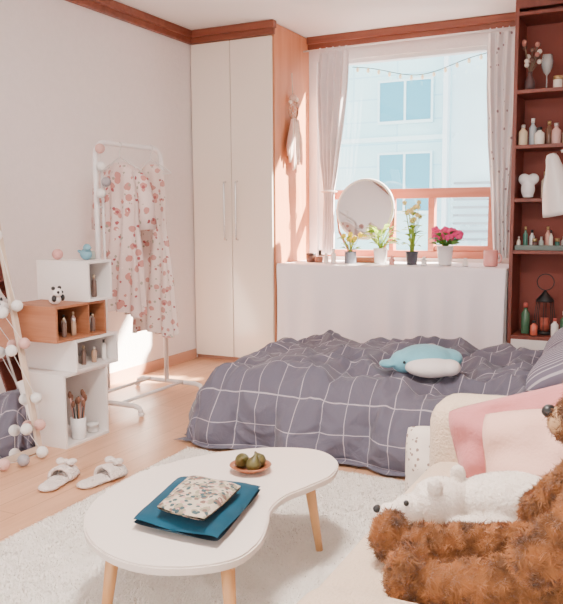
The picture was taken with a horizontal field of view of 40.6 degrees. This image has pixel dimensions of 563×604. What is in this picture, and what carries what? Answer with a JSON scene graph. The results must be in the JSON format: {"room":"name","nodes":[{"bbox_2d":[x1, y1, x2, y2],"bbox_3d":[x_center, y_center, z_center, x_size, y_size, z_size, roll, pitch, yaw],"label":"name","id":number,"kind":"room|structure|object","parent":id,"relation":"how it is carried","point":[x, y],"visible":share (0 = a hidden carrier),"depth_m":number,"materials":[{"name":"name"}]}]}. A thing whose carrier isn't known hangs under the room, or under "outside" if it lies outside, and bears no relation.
{"room":"bedroom","nodes":[
{"label":"bedroom","id":0,"kind":"room"},
{"bbox_2d":[0,0,197,372],"bbox_3d":[-1.946,-0.461,3.063,0.100,2.350,7.010,3,7,26],"label":"wall","id":1,"kind":"structure","parent":0,"point":[73,77],"depth_m":4.45,"materials":[{"name":"paint"}]},
{"bbox_2d":[65,0,191,43],"bbox_3d":[-2.046,-1.544,2.582,0.050,0.087,6.290,3,7,26],"label":"trim","id":2,"kind":"structure","parent":1,"relation":"attached to","point":[112,8],"depth_m":4.82,"materials":[{"name":"brown wood"}]},
{"bbox_2d":[107,348,196,384],"bbox_3d":[-2.043,0.711,2.856,0.012,0.070,6.310,3,7,26],"label":"baseboard","id":3,"kind":"structure","parent":1,"relation":"attached to","point":[121,375],"depth_m":5.13,"materials":[{"name":"brown"}]},
{"bbox_2d":[0,357,404,541],"bbox_3d":[0.086,0.856,2.200,4.620,0.100,7.010,3,7,26],"label":"floor","id":4,"kind":"structure","parent":0,"point":[141,442],"depth_m":3.44,"materials":[{"name":"laminate"}]},
{"bbox_2d":[0,224,41,462],"bbox_3d":[-1.432,-0.109,3.269,0.569,1.596,0.440,3,7,26],"label":"mirror","id":5,"kind":"object","parent":4,"relation":"on","point":[17,409],"visible":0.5,"depth_m":3.35,"materials":[{"name":"brown wood"}]},
{"bbox_2d":[0,231,47,470],"bbox_3d":[-1.133,0.085,3.215,0.230,1.211,0.530,-2,7,-11],"label":"garland","id":6,"kind":"object","parent":5,"relation":"hanging from","point":[17,305],"visible":1,"depth_m":3.31,"materials":[{"name":"white fabric"}]},
{"bbox_2d":[38,457,79,491],"bbox_3d":[-0.884,0.678,3.018,0.106,0.080,0.248,1,7,12],"label":"slipper","id":7,"kind":"object","parent":4,"relation":"on","point":[59,475],"visible":1,"depth_m":3.02,"materials":[{"name":"beige fabric"}]},
{"bbox_2d":[17,258,117,448],"bbox_3d":[-1.036,0.226,3.621,0.315,0.845,0.410,3,7,26],"label":"box shelf","id":8,"kind":"object","parent":4,"relation":"on","point":[54,364],"visible":0.77,"depth_m":3.56,"materials":[{"name":"white wood"}]},
{"bbox_2d":[49,286,64,303],"bbox_3d":[-1.020,-0.030,3.439,0.070,0.085,0.070,-1,7,-6],"label":"figurine","id":9,"kind":"object","parent":8,"relation":"on","point":[57,296],"visible":1,"depth_m":3.42,"materials":[{"name":"white ceramic"}]},
{"bbox_2d":[52,249,62,259],"bbox_3d":[-1.079,-0.230,3.663,0.052,0.052,0.052,3,7,26],"label":"pompom","id":10,"kind":"object","parent":8,"relation":"on","point":[57,254],"visible":1,"depth_m":3.65,"materials":[{"name":"pink fabric"}]},
{"bbox_2d":[62,318,66,337],"bbox_3d":[-0.992,0.117,3.467,0.020,0.089,0.020,3,7,26],"label":"bottle","id":11,"kind":"object","parent":8,"relation":"in","point":[64,332],"visible":1,"depth_m":3.46,"materials":[{"name":"brown"}]},
{"bbox_2d":[71,318,76,335],"bbox_3d":[-0.963,0.115,3.525,0.024,0.080,0.024,3,7,26],"label":"bottle","id":12,"kind":"object","parent":8,"relation":"in","point":[73,324],"visible":1,"depth_m":3.52,"materials":[{"name":"beige"}]},
{"bbox_2d":[68,389,86,439],"bbox_3d":[-0.957,0.528,3.578,0.082,0.228,0.082,-6,9,-43],"label":"cup","id":13,"kind":"object","parent":8,"relation":"in","point":[78,422],"visible":1,"depth_m":3.56,"materials":[{"name":"white ceramic"}]},
{"bbox_2d":[81,345,85,364],"bbox_3d":[-0.935,0.252,3.595,0.023,0.091,0.023,3,7,26],"label":"bottle","id":14,"kind":"object","parent":8,"relation":"in","point":[83,352],"visible":1,"depth_m":3.59,"materials":[{"name":"brown glass"}]},
{"bbox_2d":[77,244,91,259],"bbox_3d":[-0.935,-0.240,3.625,0.051,0.077,0.120,-5,8,-37],"label":"bird figurine","id":15,"kind":"object","parent":8,"relation":"on","point":[85,253],"visible":1,"depth_m":3.60,"materials":[{"name":"teal ceramic"}]},
{"bbox_2d":[86,421,98,432],"bbox_3d":[-0.917,0.607,3.691,0.060,0.046,0.060,3,7,26],"label":"jar","id":16,"kind":"object","parent":8,"relation":"in","point":[92,426],"visible":1,"depth_m":3.67,"materials":[{"name":"white ceramic"}]},
{"bbox_2d":[91,314,94,330],"bbox_3d":[-0.904,0.098,3.643,0.020,0.085,0.020,3,7,26],"label":"bottle","id":17,"kind":"object","parent":8,"relation":"in","point":[92,317],"visible":1,"depth_m":3.64,"materials":[{"name":"brown glass"}]},
{"bbox_2d":[91,346,96,361],"bbox_3d":[-0.903,0.252,3.661,0.025,0.075,0.025,3,7,26],"label":"bottle","id":18,"kind":"object","parent":8,"relation":"in","point":[93,352],"visible":1,"depth_m":3.65,"materials":[{"name":"beige"}]},
{"bbox_2d":[92,274,96,296],"bbox_3d":[-0.897,-0.079,3.640,0.023,0.107,0.023,3,7,26],"label":"bottle","id":19,"kind":"object","parent":8,"relation":"in","point":[94,282],"visible":1,"depth_m":3.63,"materials":[{"name":"brown glass"}]},
{"bbox_2d":[101,339,106,359],"bbox_3d":[-0.870,0.232,3.725,0.024,0.100,0.024,3,7,26],"label":"bottle","id":20,"kind":"object","parent":8,"relation":"in","point":[103,346],"visible":1,"depth_m":3.72,"materials":[{"name":"white plastic"}]},
{"bbox_2d":[76,456,127,488],"bbox_3d":[-0.712,0.676,3.032,0.111,0.080,0.247,3,7,26],"label":"slipper","id":21,"kind":"object","parent":4,"relation":"on","point":[103,473],"visible":1,"depth_m":3.03,"materials":[{"name":"beige fabric"}]},
{"bbox_2d":[92,140,201,416],"bbox_3d":[-0.822,-0.158,4.290,0.504,1.454,0.626,3,7,26],"label":"rack","id":22,"kind":"object","parent":4,"relation":"on","point":[126,403],"visible":0.62,"depth_m":4.10,"materials":[{"name":"white metal"}]},
{"bbox_2d":[95,143,110,197],"bbox_3d":[-0.928,-0.679,3.945,0.059,0.282,0.101,3,7,26],"label":"garland","id":23,"kind":"object","parent":22,"relation":"hanging from","point":[99,148],"visible":1,"depth_m":3.92,"materials":[{"name":"white"}]},
{"bbox_2d":[92,142,157,317],"bbox_3d":[-0.875,-0.396,4.167,0.456,0.948,0.170,3,7,26],"label":"dress","id":24,"kind":"object","parent":22,"relation":"hanging from","point":[129,205],"visible":0.89,"depth_m":4.11,"materials":[{"name":"pink fabric"}]},
{"bbox_2d":[132,145,178,337],"bbox_3d":[-0.738,-0.348,4.360,0.354,1.087,0.165,3,7,26],"label":"dress","id":25,"kind":"object","parent":22,"relation":"hanging from","point":[161,317],"visible":0.66,"depth_m":4.31,"materials":[{"name":"pink fabric"}]},
{"bbox_2d":[0,447,404,603],"bbox_3d":[-0.263,0.816,1.999,1.609,0.031,2.489,3,7,26],"label":"shag rug","id":26,"kind":"object","parent":4,"relation":"on","point":[50,561],"visible":0.32,"depth_m":2.30,"materials":[{"name":"white carpet"}]},
{"bbox_2d":[84,447,337,603],"bbox_3d":[-0.193,0.664,2.164,0.567,0.267,0.936,3,7,26],"label":"coffee table","id":27,"kind":"object","parent":26,"relation":"on","point":[110,529],"visible":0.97,"depth_m":1.96,"materials":[{"name":"beige wood"}]},
{"bbox_2d":[134,476,260,540],"bbox_3d":[-0.219,0.528,1.975,0.255,0.044,0.363,1,7,16],"label":"folded cloth","id":28,"kind":"object","parent":27,"relation":"on","point":[215,526],"visible":0.56,"depth_m":1.87,"materials":[{"name":"fabric"}]},
{"bbox_2d":[157,475,240,519],"bbox_3d":[-0.214,0.492,1.928,0.163,0.042,0.256,2,7,18],"label":"pouch","id":29,"kind":"object","parent":28,"relation":"on","point":[196,497],"visible":1,"depth_m":1.89,"materials":[{"name":"white fabric"}]},
{"bbox_2d":[229,451,271,473],"bbox_3d":[-0.094,0.482,2.299,0.128,0.062,0.128,3,7,26],"label":"dish","id":30,"kind":"object","parent":27,"relation":"on","point":[242,463],"visible":1,"depth_m":2.29,"materials":[{"name":"orange ceramic"}]},
{"bbox_2d":[405,426,429,491],"bbox_3d":[0.547,0.567,2.369,0.321,0.344,0.166,1,7,12],"label":"cushion","id":31,"kind":"object","parent":26,"relation":"on","point":[418,437],"visible":0.06,"depth_m":2.36,"materials":[{"name":"white fabric"}]},
{"bbox_2d":[191,24,308,359],"bbox_3d":[-0.225,-0.764,5.636,0.663,2.345,0.629,3,7,26],"label":"wardrobe","id":32,"kind":"object","parent":4,"relation":"on","point":[251,209],"visible":0.8,"depth_m":5.39,"materials":[{"name":"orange wood"}]},
{"bbox_2d":[189,19,275,44],"bbox_3d":[-0.354,-1.858,5.239,0.695,0.087,0.050,3,7,26],"label":"trim","id":33,"kind":"structure","parent":32,"relation":"attached to","point":[266,27],"depth_m":5.21,"materials":[{"name":"brown wood"}]},
{"bbox_2d":[287,79,302,173],"bbox_3d":[0.092,-1.270,5.404,0.054,0.702,0.246,3,8,30],"label":"catcher","id":34,"kind":"object","parent":32,"relation":"attached to","point":[294,139],"visible":1,"depth_m":5.39,"materials":[{"name":"beige fabric"}]},
{"bbox_2d":[173,330,542,476],"bbox_3d":[0.739,0.324,3.655,2.210,0.614,1.513,3,7,26],"label":"duvet","id":35,"kind":"object","parent":4,"relation":"on","point":[329,392],"visible":0.74,"depth_m":3.36,"materials":[{"name":"grey"}]},
{"bbox_2d":[379,344,462,377],"bbox_3d":[0.628,0.256,3.389,0.352,0.132,0.260,3,7,26],"label":"plush","id":36,"kind":"object","parent":35,"relation":"on","point":[421,360],"visible":1,"depth_m":3.31,"materials":[{"name":"white"}]},
{"bbox_2d":[296,393,505,603],"bbox_3d":[0.630,0.478,1.461,0.969,0.811,1.200,3,7,26],"label":"sofa","id":37,"kind":"object","parent":4,"relation":"on","point":[356,580],"visible":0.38,"depth_m":1.40,"materials":[{"name":"beige fabric"}]},
{"bbox_2d":[318,462,458,596],"bbox_3d":[0.521,0.540,1.506,0.717,0.161,0.890,3,7,26],"label":"seat cushion","id":38,"kind":"object","parent":37,"relation":"on","point":[361,571],"depth_m":1.38,"materials":[{"name":"beige fabric"}]},
{"bbox_2d":[373,464,541,525],"bbox_3d":[0.477,0.401,1.530,0.571,0.125,0.220,1,7,16],"label":"plush","id":39,"kind":"object","parent":37,"relation":"on","point":[489,496],"visible":0.66,"depth_m":1.50,"materials":[{"name":"beige"}]},
{"bbox_2d":[364,383,562,603],"bbox_3d":[0.434,0.283,1.216,0.610,0.527,0.376,1,7,8],"label":"teddy bear","id":40,"kind":"object","parent":37,"relation":"on","point":[520,561],"visible":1,"depth_m":1.20},
{"bbox_2d":[448,384,562,478],"bbox_3d":[0.615,0.329,1.804,0.440,0.320,0.215,3,7,26],"label":"throw pillow","id":41,"kind":"object","parent":37,"relation":"on","point":[466,422],"visible":0.39,"depth_m":1.81,"materials":[{"name":"pink fabric"}]},
{"bbox_2d":[482,408,562,476],"bbox_3d":[0.645,0.350,1.620,0.424,0.290,0.271,1,7,16],"label":"throw pillow","id":42,"kind":"object","parent":37,"relation":"on","point":[517,440],"visible":0.54,"depth_m":1.60,"materials":[{"name":"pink fabric"}]},
{"bbox_2d":[503,268,508,342],"bbox_3d":[0.803,0.095,5.269,1.565,0.708,0.545,3,7,26],"label":"base cabinet","id":43,"kind":"object","parent":4,"relation":"on","point":[507,269],"visible":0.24,"depth_m":4.67,"materials":[{"name":"white paint"}]},
{"bbox_2d":[277,260,508,348],"bbox_3d":[0.778,0.090,5.220,1.558,0.708,0.643,3,7,26],"label":"tablecloth","id":44,"kind":"object","parent":43,"relation":"on","point":[361,302],"visible":0.74,"depth_m":4.93,"materials":[{"name":"white fabric"}]},
{"bbox_2d":[306,255,315,261],"bbox_3d":[0.211,-0.312,5.425,0.068,0.050,0.068,3,7,26],"label":"jar","id":45,"kind":"object","parent":44,"relation":"on","point":[309,258],"depth_m":5.40,"materials":[{"name":"brown glass"}]},
{"bbox_2d":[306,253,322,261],"bbox_3d":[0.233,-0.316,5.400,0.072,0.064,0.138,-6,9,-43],"label":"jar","id":46,"kind":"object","parent":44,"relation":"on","point":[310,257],"visible":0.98,"depth_m":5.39,"materials":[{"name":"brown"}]},
{"bbox_2d":[315,256,322,261],"bbox_3d":[0.265,-0.302,5.376,0.060,0.042,0.060,3,7,26],"label":"jar","id":47,"kind":"object","parent":44,"relation":"on","point":[317,258],"depth_m":5.35,"materials":[{"name":"pink"}]},
{"bbox_2d":[323,253,328,262],"bbox_3d":[0.309,-0.306,5.286,0.036,0.070,0.036,3,7,26],"label":"bottle","id":48,"kind":"object","parent":44,"relation":"on","point":[325,258],"visible":1,"depth_m":5.27,"materials":[{"name":"white"}]},
{"bbox_2d":[331,249,335,262],"bbox_3d":[0.358,-0.318,5.249,0.036,0.100,0.036,3,7,26],"label":"bottle","id":49,"kind":"object","parent":44,"relation":"on","point":[333,254],"visible":1,"depth_m":5.24,"materials":[{"name":"white"}]},
{"bbox_2d":[337,232,362,263],"bbox_3d":[0.464,-0.374,5.227,0.190,0.216,0.133,3,7,26],"label":"potted plant","id":50,"kind":"object","parent":44,"relation":"on","point":[350,256],"visible":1,"depth_m":5.21,"materials":[{"name":"grey"}]},
{"bbox_2d":[336,178,395,262],"bbox_3d":[0.591,-0.576,5.355,0.448,0.587,0.130,3,7,26],"label":"vanity mirror","id":51,"kind":"object","parent":44,"relation":"on","point":[364,202],"visible":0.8,"depth_m":5.33,"materials":[{"name":"white mirror"}]},
{"bbox_2d":[363,224,399,263],"bbox_3d":[0.675,-0.393,5.142,0.264,0.268,0.202,0,7,7],"label":"potted houseplant","id":52,"kind":"object","parent":44,"relation":"on","point":[380,254],"visible":1,"depth_m":5.13,"materials":[{"name":"white"}]},
{"bbox_2d":[389,256,393,264],"bbox_3d":[0.735,-0.279,5.065,0.036,0.060,0.036,3,7,26],"label":"bottle","id":53,"kind":"object","parent":44,"relation":"on","point":[391,260],"visible":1,"depth_m":5.05,"materials":[{"name":"pink"}]},
{"bbox_2d":[401,200,425,264],"bbox_3d":[0.873,-0.461,5.039,0.183,0.425,0.133,3,7,26],"label":"potted orchid","id":54,"kind":"object","parent":44,"relation":"on","point":[411,256],"visible":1,"depth_m":5.03,"materials":[{"name":"grey"}]},
{"bbox_2d":[421,257,426,265],"bbox_3d":[0.932,-0.267,4.968,0.036,0.055,0.036,3,7,26],"label":"bottle","id":55,"kind":"object","parent":44,"relation":"on","point":[423,261],"visible":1,"depth_m":4.96,"materials":[{"name":"white"}]},
{"bbox_2d":[428,226,463,265],"bbox_3d":[1.069,-0.368,4.963,0.236,0.256,0.182,2,7,22],"label":"potted cyclamen","id":56,"kind":"object","parent":44,"relation":"on","point":[451,235],"visible":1,"depth_m":4.93,"materials":[{"name":"pink plant"}]},
{"bbox_2d":[437,246,453,265],"bbox_3d":[1.070,-0.304,4.973,0.108,0.126,0.108,3,7,26],"label":"pot","id":57,"kind":"object","parent":56,"relation":"attached to","point":[445,253],"depth_m":4.93,"materials":[{"name":"white ceramic"}]},
{"bbox_2d":[462,258,467,265],"bbox_3d":[1.182,-0.257,4.888,0.036,0.050,0.036,3,7,26],"label":"bottle","id":58,"kind":"object","parent":44,"relation":"on","point":[464,262],"visible":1,"depth_m":4.88,"materials":[{"name":"white"}]},
{"bbox_2d":[483,250,501,265],"bbox_3d":[1.346,-0.281,4.864,0.103,0.100,0.089,-2,7,-10],"label":"mug","id":59,"kind":"object","parent":44,"relation":"on","point":[490,257],"visible":1,"depth_m":4.83,"materials":[{"name":"pink ceramic"}]},
{"bbox_2d":[507,0,562,349],"bbox_3d":[1.864,-0.648,4.489,0.940,2.345,0.300,3,7,26],"label":"bookshelf","id":60,"kind":"object","parent":4,"relation":"on","point":[541,21],"visible":0.77,"depth_m":4.68,"materials":[{"name":"brown wood"}]},
{"bbox_2d":[518,125,527,144],"bbox_3d":[1.444,-0.998,4.541,0.052,0.120,0.052,3,7,26],"label":"perfume bottle","id":61,"kind":"object","parent":60,"relation":"on","point":[523,134],"visible":0.94,"depth_m":4.52,"materials":[{"name":"beige glass"}]},
{"bbox_2d":[521,303,529,333],"bbox_3d":[1.512,0.099,4.709,0.052,0.190,0.052,3,7,26],"label":"bottle","id":62,"kind":"object","parent":60,"relation":"on","point":[525,315],"visible":1,"depth_m":4.69,"materials":[{"name":"green glass"}]},
{"bbox_2d":[523,227,527,244],"bbox_3d":[1.496,-0.392,4.659,0.029,0.140,0.029,3,7,26],"label":"bottle","id":63,"kind":"object","parent":60,"relation":"on","point":[525,235],"visible":0.8,"depth_m":4.65,"materials":[{"name":"teal"}]},
{"bbox_2d":[518,173,538,197],"bbox_3d":[1.495,-0.703,4.600,0.121,0.148,0.055,3,7,26],"label":"vase","id":64,"kind":"object","parent":60,"relation":"on","point":[527,182],"visible":1,"depth_m":4.58,"materials":[{"name":"white ceramic"}]},
{"bbox_2d":[522,40,541,89],"bbox_3d":[1.484,-1.406,4.512,0.118,0.299,0.089,3,7,26],"label":"vase","id":65,"kind":"object","parent":60,"relation":"on","point":[530,82],"visible":0.99,"depth_m":4.50,"materials":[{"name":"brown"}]},
{"bbox_2d":[529,230,534,244],"bbox_3d":[1.546,-0.386,4.691,0.033,0.120,0.033,3,7,26],"label":"bottle","id":66,"kind":"object","parent":60,"relation":"on","point":[531,236],"visible":0.7,"depth_m":4.68,"materials":[{"name":"white plastic"}]},
{"bbox_2d":[529,118,536,144],"bbox_3d":[1.510,-1.021,4.567,0.044,0.160,0.044,3,7,26],"label":"perfume bottle","id":67,"kind":"object","parent":60,"relation":"on","point":[533,129],"visible":0.74,"depth_m":4.55,"materials":[{"name":"grey glass"}]},
{"bbox_2d":[530,320,537,335],"bbox_3d":[1.539,0.158,4.635,0.044,0.090,0.044,3,7,26],"label":"bottle","id":68,"kind":"object","parent":60,"relation":"on","point":[533,327],"visible":1,"depth_m":4.62,"materials":[{"name":"orange glass"}]},
{"bbox_2d":[515,245,562,250],"bbox_3d":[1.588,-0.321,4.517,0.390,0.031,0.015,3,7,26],"label":"tray","id":69,"kind":"object","parent":60,"relation":"on","point":[517,247],"visible":1,"depth_m":4.53,"materials":[{"name":"grey"}]},
{"bbox_2d":[534,127,544,143],"bbox_3d":[1.528,-0.983,4.500,0.060,0.100,0.060,3,7,26],"label":"perfume bottle","id":70,"kind":"object","parent":60,"relation":"on","point":[539,136],"visible":0.91,"depth_m":4.48,"materials":[{"name":"white"}]},
{"bbox_2d":[541,172,544,197],"bbox_3d":[1.600,-0.709,4.604,0.052,0.160,0.052,3,7,26],"label":"perfume bottle","id":71,"kind":"object","parent":60,"relation":"on","point":[542,181],"visible":0.19,"depth_m":4.60,"materials":[{"name":"beige"}]},
{"bbox_2d":[534,274,554,334],"bbox_3d":[1.618,0.011,4.667,0.116,0.373,0.116,-6,9,-40],"label":"wire lantern","id":72,"kind":"object","parent":60,"relation":"on","point":[545,297],"visible":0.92,"depth_m":4.65,"materials":[{"name":"black metal"}]},
{"bbox_2d":[540,317,548,330],"bbox_3d":[1.619,0.137,4.682,0.050,0.080,0.050,3,7,26],"label":"candle","id":73,"kind":"object","parent":72,"relation":"on","point":[543,327],"depth_m":4.66,"materials":[{"name":"red wax"}]},
{"bbox_2d":[541,54,552,87],"bbox_3d":[1.564,-1.353,4.478,0.068,0.200,0.068,3,7,26],"label":"wine glass","id":74,"kind":"object","parent":60,"relation":"on","point":[547,59],"visible":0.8,"depth_m":4.45,"materials":[{"name":"white"}]},
{"bbox_2d":[545,226,549,244],"bbox_3d":[1.629,-0.392,4.649,0.033,0.140,0.033,3,7,26],"label":"bottle","id":75,"kind":"object","parent":60,"relation":"on","point":[547,234],"visible":0.72,"depth_m":4.64,"materials":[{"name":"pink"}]},
{"bbox_2d":[545,121,552,143],"bbox_3d":[1.594,-1.007,4.526,0.044,0.140,0.044,3,7,26],"label":"perfume bottle","id":76,"kind":"object","parent":60,"relation":"on","point":[548,131],"visible":0.77,"depth_m":4.51,"materials":[{"name":"brown glass"}]},
{"bbox_2d":[549,230,552,244],"bbox_3d":[1.612,-0.370,4.547,0.025,0.120,0.025,3,7,26],"label":"bottle","id":77,"kind":"object","parent":60,"relation":"on","point":[550,236],"visible":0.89,"depth_m":4.54,"materials":[{"name":"beige plastic"}]},
{"bbox_2d":[551,318,558,335],"bbox_3d":[1.646,0.153,4.580,0.044,0.110,0.044,3,7,26],"label":"bottle","id":78,"kind":"object","parent":60,"relation":"on","point":[554,326],"visible":0.77,"depth_m":4.57,"materials":[{"name":"white plastic"}]},
{"bbox_2d":[551,123,560,143],"bbox_3d":[1.612,-0.989,4.458,0.052,0.120,0.052,3,7,26],"label":"perfume bottle","id":79,"kind":"object","parent":60,"relation":"on","point":[556,132],"visible":0.91,"depth_m":4.44,"materials":[{"name":"pink glass"}]},
{"bbox_2d":[553,75,562,86],"bbox_3d":[1.614,-1.284,4.439,0.054,0.070,0.054,3,7,26],"label":"jar","id":80,"kind":"object","parent":60,"relation":"on","point":[558,79],"visible":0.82,"depth_m":4.42,"materials":[{"name":"beige"}]},
{"bbox_2d":[542,150,562,217],"bbox_3d":[1.566,-0.132,4.142,0.300,1.402,0.232,3,7,26],"label":"floor lamp","id":81,"kind":"object","parent":4,"relation":"on","point":[552,197],"visible":0.98,"depth_m":4.04,"materials":[{"name":"white fabric"}]},
{"bbox_2d":[115,0,515,37],"bbox_3d":[0.069,-1.578,1.922,4.620,0.100,7.010,3,7,26],"label":"ceiling","id":82,"kind":"structure","parent":0,"point":[306,18],"depth_m":4.89,"materials":[{"name":"white paint"}]},
{"bbox_2d":[309,28,514,262],"bbox_3d":[1.617,-0.722,5.133,4.420,2.350,0.100,3,7,26],"label":"wall","id":83,"kind":"structure","parent":0,"point":[480,38],"depth_m":5.52,"materials":[{"name":"paint"}]},
{"bbox_2d":[318,63,323,255],"bbox_3d":[0.315,-1.068,5.751,0.050,1.435,0.070,3,7,26],"label":"frame","id":84,"kind":"object","parent":83,"relation":"attached to","point":[320,182],"visible":0.37,"depth_m":5.76,"materials":[{"name":"white"}]},
{"bbox_2d":[319,249,483,258],"bbox_3d":[0.906,-0.350,5.539,1.360,0.050,0.070,3,7,26],"label":"frame","id":85,"kind":"object","parent":83,"relation":"attached to","point":[339,252],"visible":0.43,"depth_m":5.46,"materials":[{"name":"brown wood"}]},
{"bbox_2d":[389,199,395,249],"bbox_3d":[0.813,-0.566,5.560,0.035,0.375,0.070,3,7,26],"label":"post","id":86,"kind":"object","parent":85,"relation":"on","point":[391,246],"visible":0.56,"depth_m":5.55,"materials":[{"name":"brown wood"}]},
{"bbox_2d":[428,198,436,250],"bbox_3d":[1.077,-0.553,5.429,0.045,0.375,0.070,3,7,26],"label":"post","id":87,"kind":"object","parent":85,"relation":"on","point":[432,202],"visible":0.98,"depth_m":5.40,"materials":[{"name":"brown wood"}]},
{"bbox_2d":[434,245,486,251],"bbox_3d":[1.266,-0.377,5.355,0.375,0.040,0.040,3,7,26],"label":"sash rail","id":88,"kind":"object","parent":85,"relation":"on","point":[456,247],"visible":0.76,"depth_m":5.31,"materials":[{"name":"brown wood"}]},
{"bbox_2d":[487,197,492,249],"bbox_3d":[1.450,-0.535,5.244,0.040,0.375,0.070,3,7,26],"label":"post","id":89,"kind":"object","parent":85,"relation":"on","point":[490,237],"visible":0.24,"depth_m":5.22,"materials":[{"name":"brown wood"}]},
{"bbox_2d":[318,45,486,65],"bbox_3d":[0.896,-1.736,5.381,1.360,0.030,0.070,3,7,26],"label":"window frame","id":90,"kind":"structure","parent":83,"relation":"in","point":[478,49],"depth_m":5.32,"materials":[{"name":"white"}]},
{"bbox_2d":[303,26,514,52],"bbox_3d":[0.860,-1.789,5.184,1.575,0.012,0.012,3,7,27],"label":"curtain rod","id":91,"kind":"object","parent":83,"relation":"attached to","point":[514,26],"visible":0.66,"depth_m":5.16,"materials":[{"name":"white metal"}]},
{"bbox_2d":[318,45,348,254],"bbox_3d":[0.371,-1.088,5.517,0.232,1.488,0.102,5,8,37],"label":"curtain","id":92,"kind":"object","parent":91,"relation":"hanging from","point":[333,68],"visible":0.98,"depth_m":5.51,"materials":[{"name":"beige fabric"}]},
{"bbox_2d":[352,53,485,79],"bbox_3d":[0.933,-1.599,5.232,0.951,0.137,0.022,3,7,26],"label":"fairy lights","id":93,"kind":"object","parent":92,"relation":"hanging from","point":[481,56],"visible":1,"depth_m":5.22,"materials":[{"name":"grey plastic"}]},
{"bbox_2d":[486,26,514,257],"bbox_3d":[1.432,-1.034,4.977,0.200,1.488,0.054,3,7,26],"label":"curtain","id":94,"kind":"object","parent":91,"relation":"hanging from","point":[500,45],"visible":0.91,"depth_m":4.97,"materials":[{"name":"white fabric"}]},
{"bbox_2d":[307,12,515,49],"bbox_3d":[0.912,-1.869,5.261,1.598,0.087,0.059,3,7,26],"label":"trim","id":95,"kind":"structure","parent":83,"relation":"attached to","point":[504,20],"depth_m":5.24,"materials":[{"name":"brown wood"}]},
{"bbox_2d":[335,187,490,199],"bbox_3d":[0.903,-0.783,5.489,1.260,0.070,0.070,3,7,26],"label":"rail","id":96,"kind":"object","parent":83,"relation":"attached to","point":[457,192],"visible":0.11,"depth_m":5.35,"materials":[{"name":"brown wood"}]},
{"bbox_2d":[526,341,562,391],"bbox_3d":[1.241,0.237,3.117,0.398,0.272,0.585,3,7,26],"label":"bed pillow","id":97,"kind":"object","parent":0,"point":[547,371],"depth_m":2.95,"materials":[{"name":"fabric"}]},
{"bbox_2d":[542,327,562,354],"bbox_3d":[1.482,0.164,3.640,0.399,0.270,0.566,3,7,26],"label":"bed pillow","id":98,"kind":"object","parent":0,"point":[557,337],"depth_m":3.54,"materials":[{"name":"fabric"}]},
{"label":"outside","id":99,"kind":"structure","parent":0,"visible":0},
{"bbox_2d":[449,52,489,245],"bbox_3d":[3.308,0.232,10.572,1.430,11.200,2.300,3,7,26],"label":"building","id":100,"kind":"structure","parent":99,"point":[469,140],"depth_m":9.49,"materials":[{"name":"white"}]},
{"bbox_2d":[441,56,450,241],"bbox_3d":[2.082,0.327,9.809,0.060,11.200,0.130,3,7,26],"label":"pipe","id":101,"kind":"object","parent":100,"relation":"attached to","point":[447,59],"visible":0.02,"depth_m":9.49,"materials":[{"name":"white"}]},
{"bbox_2d":[453,222,487,224],"bbox_3d":[2.733,-0.966,9.325,1.260,0.030,0.020,3,7,26],"label":"rail","id":102,"kind":"object","parent":100,"relation":"attached to","point":[454,223],"visible":0.36,"depth_m":9.50,"materials":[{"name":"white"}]},
{"bbox_2d":[453,214,487,216],"bbox_3d":[2.732,-1.065,9.314,1.260,0.030,0.020,3,7,26],"label":"rail","id":103,"kind":"object","parent":100,"relation":"attached to","point":[454,215],"visible":0.36,"depth_m":9.50,"materials":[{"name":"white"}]},
{"bbox_2d":[453,206,487,208],"bbox_3d":[2.732,-1.165,9.302,1.260,0.030,0.020,3,7,26],"label":"rail","id":104,"kind":"object","parent":100,"relation":"attached to","point":[454,207],"visible":0.36,"depth_m":9.49,"materials":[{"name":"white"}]},
{"bbox_2d":[453,198,487,200],"bbox_3d":[2.731,-1.264,9.291,1.260,0.030,0.020,3,7,26],"label":"rail","id":105,"kind":"object","parent":100,"relation":"attached to","point":[454,199],"visible":0.36,"depth_m":9.48,"materials":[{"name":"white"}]},
{"bbox_2d":[454,181,489,184],"bbox_3d":[2.730,-1.463,9.268,1.260,0.030,0.020,3,7,26],"label":"rail","id":106,"kind":"object","parent":100,"relation":"attached to","point":[478,182],"visible":0.36,"depth_m":9.43,"materials":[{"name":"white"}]},
{"bbox_2d":[461,230,487,232],"bbox_3d":[2.734,-0.867,9.336,1.260,0.030,0.020,3,7,26],"label":"rail","id":107,"kind":"object","parent":100,"relation":"attached to","point":[463,231],"visible":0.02,"depth_m":9.48,"materials":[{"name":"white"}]},
{"bbox_2d":[461,238,487,240],"bbox_3d":[2.734,-0.767,9.348,1.260,0.030,0.020,3,7,26],"label":"rail","id":108,"kind":"object","parent":100,"relation":"attached to","point":[464,239],"visible":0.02,"depth_m":9.49,"materials":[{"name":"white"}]},
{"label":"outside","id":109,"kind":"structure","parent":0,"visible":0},
{"bbox_2d":[334,55,451,249],"bbox_3d":[-0.206,0.039,12.479,6.570,11.200,2.000,3,7,26],"label":"building","id":110,"kind":"structure","parent":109,"point":[356,161],"depth_m":10.30,"materials":[{"name":"paint"}]},
{"bbox_2d":[341,134,441,144],"bbox_3d":[-0.736,-2.287,11.279,6.480,0.060,0.120,3,7,26],"label":"ledge","id":111,"kind":"object","parent":110,"relation":"attached to","point":[434,136],"visible":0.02,"depth_m":10.14,"materials":[{"name":"white concrete"}]},
{"bbox_2d":[377,151,433,213],"bbox_3d":[1.650,-1.595,10.187,0.760,0.820,0.060,3,7,26],"label":"window","id":112,"kind":"structure","parent":110,"relation":"in","point":[417,165],"depth_m":10.15,"materials":[{"name":"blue glass"}]},
{"bbox_2d":[377,76,434,125],"bbox_3d":[1.642,-2.658,10.066,0.760,0.580,0.060,3,7,26],"label":"window","id":113,"kind":"structure","parent":110,"relation":"in","point":[418,92],"depth_m":10.05,"materials":[{"name":"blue glass"}]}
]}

